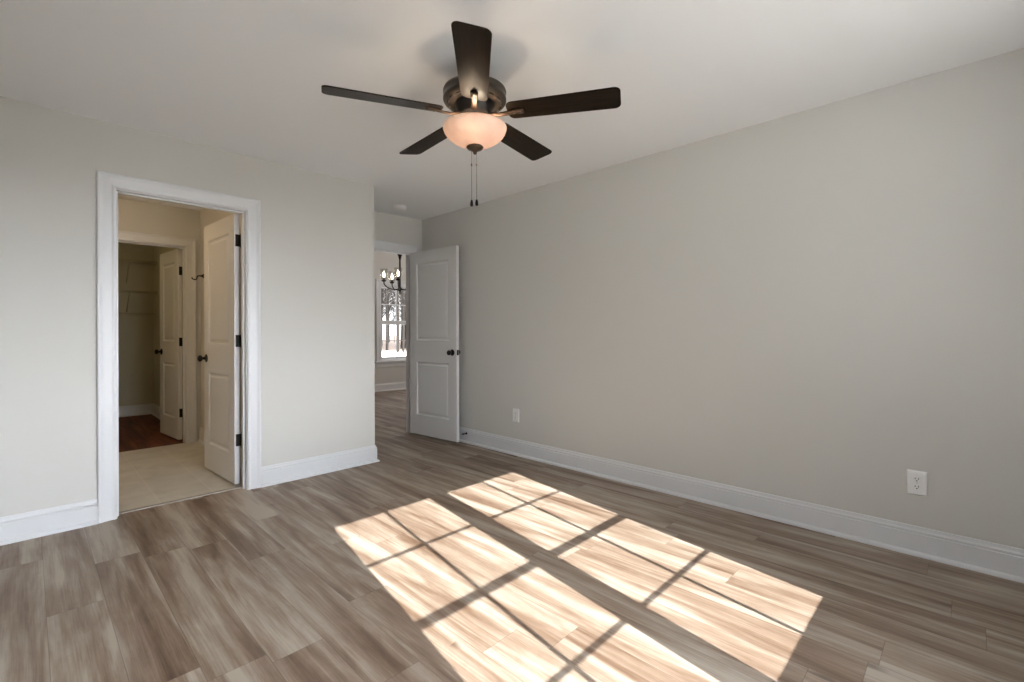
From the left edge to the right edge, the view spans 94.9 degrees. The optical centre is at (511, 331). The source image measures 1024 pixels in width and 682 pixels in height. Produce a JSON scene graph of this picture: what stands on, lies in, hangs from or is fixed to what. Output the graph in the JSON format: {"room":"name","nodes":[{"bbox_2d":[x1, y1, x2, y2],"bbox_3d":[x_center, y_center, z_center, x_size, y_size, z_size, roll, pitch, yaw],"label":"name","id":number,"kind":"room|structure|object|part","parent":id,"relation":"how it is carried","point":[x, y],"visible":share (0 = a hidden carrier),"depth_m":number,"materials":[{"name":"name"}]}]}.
{"room":"empty bedroom","nodes":[
{"label":"empty bedroom","id":0,"kind":"room"},
{"bbox_2d":[118,243,153,405],"bbox_3d":[-5.739,-0.054,6.087,0.115,2.440,1.740,0,0,44],"label":"wall","id":1,"kind":"structure","parent":0,"point":[135,333],"depth_m":6.54,"materials":[{"name":"beige paint"}]},
{"bbox_2d":[118,290,156,312],"bbox_3d":[-5.572,-0.403,5.956,0.308,0.306,1.690,0,0,44],"label":"wire shelf","id":2,"kind":"object","parent":1,"relation":"attached to","point":[122,291],"visible":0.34,"depth_m":6.39,"materials":[{"name":"beige metal"}]},
{"bbox_2d":[118,259,156,283],"bbox_3d":[-5.573,-0.808,5.956,0.308,0.306,1.690,0,0,44],"label":"wire shelf","id":3,"kind":"object","parent":1,"relation":"attached to","point":[122,260],"visible":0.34,"depth_m":6.35,"materials":[{"name":"beige metal"}]},
{"bbox_2d":[118,312,156,315],"bbox_3d":[-5.570,-0.232,5.955,0.305,0.048,1.690,0,0,44],"label":"wire shelf","id":4,"kind":"object","parent":1,"relation":"attached to","point":[118,312],"visible":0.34,"depth_m":6.41,"materials":[{"name":"beige metal"}]},
{"bbox_2d":[118,198,200,440],"bbox_3d":[-4.203,-0.059,4.132,0.115,2.440,2.475,0,0,44],"label":"wall","id":5,"kind":"structure","parent":0,"point":[133,216],"depth_m":4.80,"materials":[{"name":"grey paint"}]},
{"bbox_2d":[118,230,196,442],"bbox_3d":[-3.657,0.096,4.694,0.160,2.128,0.826,0,0,44],"label":"door frame","id":6,"kind":"structure","parent":5,"relation":"attached to","point":[188,246],"depth_m":4.90,"materials":[{"name":"white wood"}]},
{"bbox_2d":[154,249,182,439],"bbox_3d":[-3.724,0.134,5.136,0.659,2.012,0.165,0,0,39],"label":"door","id":7,"kind":"structure","parent":5,"relation":"in","point":[171,340],"depth_m":5.11,"materials":[{"name":"white wood"}]},
{"bbox_3d":[-3.961,0.226,5.262,0.068,0.068,0.065,0,0,39],"label":"knob","id":8,"kind":"part","parent":7,"relation":"part of","materials":[{"name":"black metal"}]},
{"bbox_2d":[0,96,374,516],"bbox_3d":[-2.427,-0.064,3.013,0.115,2.440,3.343,0,0,44],"label":"wall","id":9,"kind":"structure","parent":0,"point":[318,339],"depth_m":2.84,"materials":[{"name":"grey paint"}]},
{"bbox_2d":[97,170,260,523],"bbox_3d":[-2.234,0.091,3.210,0.160,2.128,0.912,0,0,44],"label":"door frame","id":10,"kind":"structure","parent":9,"relation":"attached to","point":[109,185],"depth_m":2.94,"materials":[{"name":"white wood"}]},
{"bbox_2d":[197,214,241,483],"bbox_3d":[-2.298,0.130,3.720,0.744,2.012,0.165,0,0,41],"label":"door","id":11,"kind":"structure","parent":9,"relation":"in","point":[222,239],"depth_m":3.66,"materials":[{"name":"white wood"}]},
{"bbox_3d":[-2.562,0.221,3.884,0.068,0.068,0.065,0,0,41],"label":"knob","id":12,"kind":"part","parent":11,"relation":"part of","materials":[{"name":"black metal"}]},
{"bbox_2d":[261,445,379,486],"bbox_3d":[-1.790,1.081,4.093,0.772,0.146,0.970,0,0,44],"label":"baseboard","id":13,"kind":"structure","parent":9,"relation":"attached to","point":[284,472],"depth_m":3.78,"materials":[{"name":"white wood"}]},
{"bbox_2d":[153,208,241,448],"bbox_3d":[-3.501,-0.061,5.231,4.518,2.440,0.150,0,0,44],"label":"wall","id":14,"kind":"structure","parent":0,"point":[207,216],"depth_m":4.98,"materials":[{"name":"grey paint"}]},
{"bbox_2d":[119,403,182,434],"bbox_3d":[-4.852,1.090,5.229,2.349,0.146,1.740,0,0,44],"label":"baseboard","id":15,"kind":"structure","parent":14,"relation":"attached to","point":[142,409],"depth_m":6.50,"materials":[{"name":"white wood"}]},
{"bbox_2d":[198,427,241,468],"bbox_3d":[-2.629,1.084,4.311,1.889,0.146,0.030,0,0,44],"label":"baseboard","id":16,"kind":"structure","parent":14,"relation":"attached to","point":[201,432],"depth_m":4.88,"materials":[{"name":"white wood"}]},
{"bbox_2d":[374,251,405,383],"bbox_3d":[-2.868,-0.218,8.847,0.140,2.750,5.130,0,0,44],"label":"wall","id":17,"kind":"structure","parent":0,"point":[388,263],"depth_m":9.20,"materials":[{"name":"grey paint"}]},
{"bbox_2d":[375,279,405,367],"bbox_3d":[-2.294,-0.160,9.406,0.185,1.695,1.076,0,0,44],"label":"window","id":18,"kind":"structure","parent":17,"relation":"in","point":[396,322],"depth_m":9.17,"materials":[{"name":"white wood"}]},
{"bbox_3d":[-2.325,-0.528,9.435,0.016,0.739,0.770,0,0,44],"label":"sash","id":19,"kind":"part","parent":18,"relation":"part of","materials":[{"name":"white wood"}]},
{"bbox_3d":[-2.310,0.184,9.422,0.016,0.721,0.770,0,0,44],"label":"sash","id":20,"kind":"part","parent":18,"relation":"part of","materials":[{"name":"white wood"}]},
{"bbox_2d":[375,382,405,391],"bbox_3d":[-2.804,1.084,8.788,0.030,0.146,4.900,0,0,44],"label":"baseboard","id":21,"kind":"structure","parent":17,"relation":"attached to","point":[398,385],"depth_m":9.22,"materials":[{"name":"white wood"}]},
{"bbox_2d":[374,210,421,251],"bbox_3d":[-0.258,-0.225,6.312,0.115,2.750,5.130,0,0,44],"label":"wall","id":22,"kind":"structure","parent":0,"point":[388,227],"depth_m":5.20,"materials":[{"name":"grey paint"}]},
{"bbox_2d":[374,239,418,432],"bbox_3d":[-1.441,0.089,5.093,0.160,2.128,0.946,0,0,44],"label":"door frame","id":23,"kind":"structure","parent":22,"relation":"attached to","point":[380,246],"depth_m":5.35,"materials":[{"name":"white wood"}]},
{"bbox_2d":[410,245,460,441],"bbox_3d":[-0.861,0.126,5.067,0.799,2.012,0.165,0,0,40],"label":"door","id":24,"kind":"structure","parent":22,"relation":"in","point":[434,273],"depth_m":5.02,"materials":[{"name":"white wood"}]},
{"bbox_3d":[-0.635,0.216,4.815,0.068,0.068,0.065,0,0,40],"label":"knob","id":25,"kind":"part","parent":24,"relation":"part of","materials":[{"name":"black metal"}]},
{"bbox_2d":[0,389,1023,681],"bbox_3d":[-0.743,1.211,4.708,9.170,0.120,8.115,0,0,44],"label":"floor","id":26,"kind":"structure","parent":0,"point":[434,559],"depth_m":2.10,"materials":[{"name":"brown wood"}]},
{"bbox_2d":[119,486,241,513],"bbox_3d":[-2.254,1.163,3.233,0.030,0.026,0.726,0,0,44],"label":"threshold","id":27,"kind":"object","parent":26,"relation":"on","point":[219,491],"visible":0.36,"depth_m":3.20,"materials":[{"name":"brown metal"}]},
{"bbox_2d":[0,0,1023,219],"bbox_3d":[-2.054,-1.335,3.408,9.030,0.100,4.433,0,0,44],"label":"ceiling","id":28,"kind":"structure","parent":0,"point":[243,77],"depth_m":2.29,"materials":[{"name":"white paint"}]},
{"bbox_2d":[393,205,406,211],"bbox_3d":[-1.154,-1.264,4.831,0.136,0.048,0.136,0,0,44],"label":"smoke detector","id":29,"kind":"object","parent":28,"relation":"attached to","point":[400,208],"visible":1,"depth_m":4.79,"materials":[{"name":"white plastic"}]},
{"bbox_2d":[321,21,620,206],"bbox_3d":[-0.188,-0.944,2.275,1.289,0.693,1.306,0,0,44],"label":"ceiling fan","id":30,"kind":"object","parent":28,"relation":"hanging from","point":[475,98],"visible":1,"depth_m":2.13,"materials":[{"name":"brown wood"}]},
{"bbox_3d":[-0.567,-1.030,2.086,0.518,0.033,0.139,-1,1,-22],"label":"blade","id":31,"kind":"part","parent":30,"relation":"part of","materials":[{"name":"brown wood"}]},
{"bbox_3d":[-0.444,-1.040,2.563,0.139,0.033,0.518,-1,2,-40],"label":"blade","id":32,"kind":"part","parent":30,"relation":"part of","materials":[{"name":"brown wood"}]},
{"bbox_3d":[-0.193,-0.745,2.240,0.007,0.238,0.007,0,0,44],"label":"pull chain","id":33,"kind":"part","parent":30,"relation":"part of","materials":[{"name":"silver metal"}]},
{"bbox_3d":[-0.151,-1.026,1.822,0.139,0.033,0.518,0,1,-4],"label":"blade","id":34,"kind":"part","parent":30,"relation":"part of","materials":[{"name":"brown wood"}]},
{"bbox_3d":[-0.177,-0.929,2.240,0.304,0.097,0.304,0,0,44],"label":"lamp shade","id":35,"kind":"part","parent":30,"relation":"part of","materials":[{"name":"white glass"}]},
{"bbox_3d":[-0.169,-0.747,2.240,0.007,0.235,0.007,0,0,44],"label":"pull chain","id":36,"kind":"part","parent":30,"relation":"part of","materials":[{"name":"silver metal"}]},
{"bbox_3d":[0.048,-1.042,2.593,0.139,0.033,0.518,1,1,32],"label":"blade","id":37,"kind":"part","parent":30,"relation":"part of","materials":[{"name":"brown wood"}]},
{"bbox_3d":[0.229,-1.033,2.135,0.518,0.033,0.139,0,1,14],"label":"blade","id":38,"kind":"part","parent":30,"relation":"part of","materials":[{"name":"brown wood"}]},
{"bbox_2d":[422,48,1023,548],"bbox_3d":[0.882,-0.074,3.646,5.234,2.440,0.115,0,0,44],"label":"wall","id":39,"kind":"structure","parent":0,"point":[823,305],"depth_m":2.81,"materials":[{"name":"grey paint"}]},
{"bbox_2d":[513,408,518,421],"bbox_3d":[0.035,0.781,4.383,0.079,0.124,0.010,0,0,44],"label":"wall outlet","id":40,"kind":"object","parent":39,"relation":"attached to","point":[515,411],"visible":1,"depth_m":4.38,"materials":[{"name":"white plastic"}]},
{"bbox_2d":[459,427,1023,582],"bbox_3d":[0.784,1.074,3.643,5.094,0.146,0.030,0,0,44],"label":"baseboard","id":41,"kind":"structure","parent":39,"relation":"attached to","point":[990,558],"depth_m":2.78,"materials":[{"name":"white wood"}]},
{"bbox_2d":[907,469,926,496],"bbox_3d":[2.072,0.775,2.405,0.079,0.124,0.010,0,0,44],"label":"wall outlet","id":42,"kind":"object","parent":39,"relation":"attached to","point":[916,480],"visible":1,"depth_m":2.40,"materials":[{"name":"white plastic"}]},
{"bbox_2d":[912,476,920,481],"bbox_3d":[2.070,0.755,2.403,0.034,0.027,0.003,0,0,44],"label":"receptacle","id":43,"kind":"object","parent":42,"relation":"attached to","point":[914,478],"depth_m":2.40,"materials":[{"name":"white plastic"}]},
{"bbox_2d":[913,484,920,489],"bbox_3d":[2.070,0.794,2.403,0.034,0.027,0.003,0,0,44],"label":"receptacle","id":44,"kind":"object","parent":42,"relation":"attached to","point":[915,486],"depth_m":2.40,"materials":[{"name":"white plastic"}]},
{"bbox_3d":[-1.565,-1.646,7.577,3.626,0.100,5.020,0,0,44],"label":"ceiling","id":45,"kind":"structure","parent":0,"visible":0},
{"bbox_2d":[381,254,405,293],"bbox_3d":[-1.634,-1.071,6.817,0.534,1.050,0.549,0,0,44],"label":"chandelier","id":46,"kind":"object","parent":45,"relation":"hanging from","point":[398,279],"visible":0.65,"depth_m":6.78,"materials":[{"name":"black metal"}]},
{"bbox_3d":[-1.623,-1.106,6.802,0.072,0.920,0.072,0,0,44],"label":"stem","id":47,"kind":"part","parent":46,"relation":"part of","materials":[{"name":"black metal"}]},
{"label":"outside","id":48,"kind":"structure","parent":0,"visible":0},
{"bbox_2d":[382,336,405,356],"bbox_3d":[-1.042,1.652,70.703,220.000,0.200,220.000,0,0,44],"label":"ground","id":49,"kind":"structure","parent":48,"point":[391,352],"depth_m":41.44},
{"bbox_2d":[383,288,389,349],"bbox_3d":[-10.808,-8.940,39.167,6.977,21.046,8.104,0,0,24],"label":"bare tree","id":50,"kind":"object","parent":49,"relation":"on","point":[385,292],"visible":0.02,"depth_m":39.34,"materials":[{"name":"black plant"}]},
{"bbox_2d":[381,291,392,315],"bbox_3d":[-9.783,-7.462,36.533,5.170,18.084,5.806,0,0,4],"label":"bare tree","id":51,"kind":"object","parent":49,"relation":"on","point":[381,291],"visible":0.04,"depth_m":35.66,"materials":[{"name":"black plant"}]},
{"bbox_2d":[381,288,393,316],"bbox_3d":[-11.051,-6.423,39.032,5.739,16.017,4.572,0,0,38],"label":"bare tree","id":52,"kind":"object","parent":49,"relation":"on","point":[383,288],"visible":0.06,"depth_m":39.97,"materials":[{"name":"black plant"}]},
{"bbox_2d":[381,288,395,342],"bbox_3d":[-13.062,-7.306,49.017,5.712,17.791,5.086,0,0,-4],"label":"bare tree","id":53,"kind":"object","parent":49,"relation":"on","point":[384,288],"visible":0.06,"depth_m":48.55,"materials":[{"name":"black plant"}]},
{"bbox_2d":[386,288,405,351],"bbox_3d":[-8.195,-8.625,35.779,5.865,20.400,6.736,0,0,45],"label":"bare tree","id":54,"kind":"object","parent":49,"relation":"on","point":[403,293],"visible":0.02,"depth_m":35.91,"materials":[{"name":"black plant"}]},
{"bbox_2d":[387,290,405,319],"bbox_3d":[-7.923,-5.186,35.445,3.860,13.524,4.845,0,0,-26],"label":"bare tree","id":55,"kind":"object","parent":49,"relation":"on","point":[405,290],"visible":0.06,"depth_m":35.51,"materials":[{"name":"black plant"}]},
{"bbox_2d":[389,290,405,347],"bbox_3d":[-10.475,-8.971,43.848,6.968,21.105,6.068,0,0,22],"label":"bare tree","id":56,"kind":"object","parent":49,"relation":"on","point":[395,290],"visible":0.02,"depth_m":43.99,"materials":[{"name":"black plant"}]},
{"bbox_2d":[397,290,401,351],"bbox_3d":[-9.094,-8.162,35.916,6.458,19.481,7.501,0,0,43],"label":"bare tree","id":57,"kind":"object","parent":49,"relation":"on","point":[398,301],"visible":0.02,"depth_m":35.99,"materials":[{"name":"black plant"}]},
{"bbox_2d":[401,291,405,348],"bbox_3d":[-10.005,-7.841,43.620,7.255,18.842,6.246,0,0,33],"label":"bare tree","id":58,"kind":"object","parent":49,"relation":"on","point":[401,291],"visible":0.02,"depth_m":43.25,"materials":[{"name":"black plant"}]},
{"bbox_3d":[-1.351,-0.067,0.813,4.492,2.440,0.115,0,0,44],"label":"wall","id":59,"kind":"structure","parent":0,"visible":0},
{"bbox_2d":[0,499,97,545],"bbox_3d":[-1.152,1.079,1.115,4.352,0.146,0.591,0,0,44],"label":"baseboard","id":60,"kind":"structure","parent":59,"relation":"attached to","point":[53,520],"depth_m":2.68,"materials":[{"name":"white wood"}]}
]}

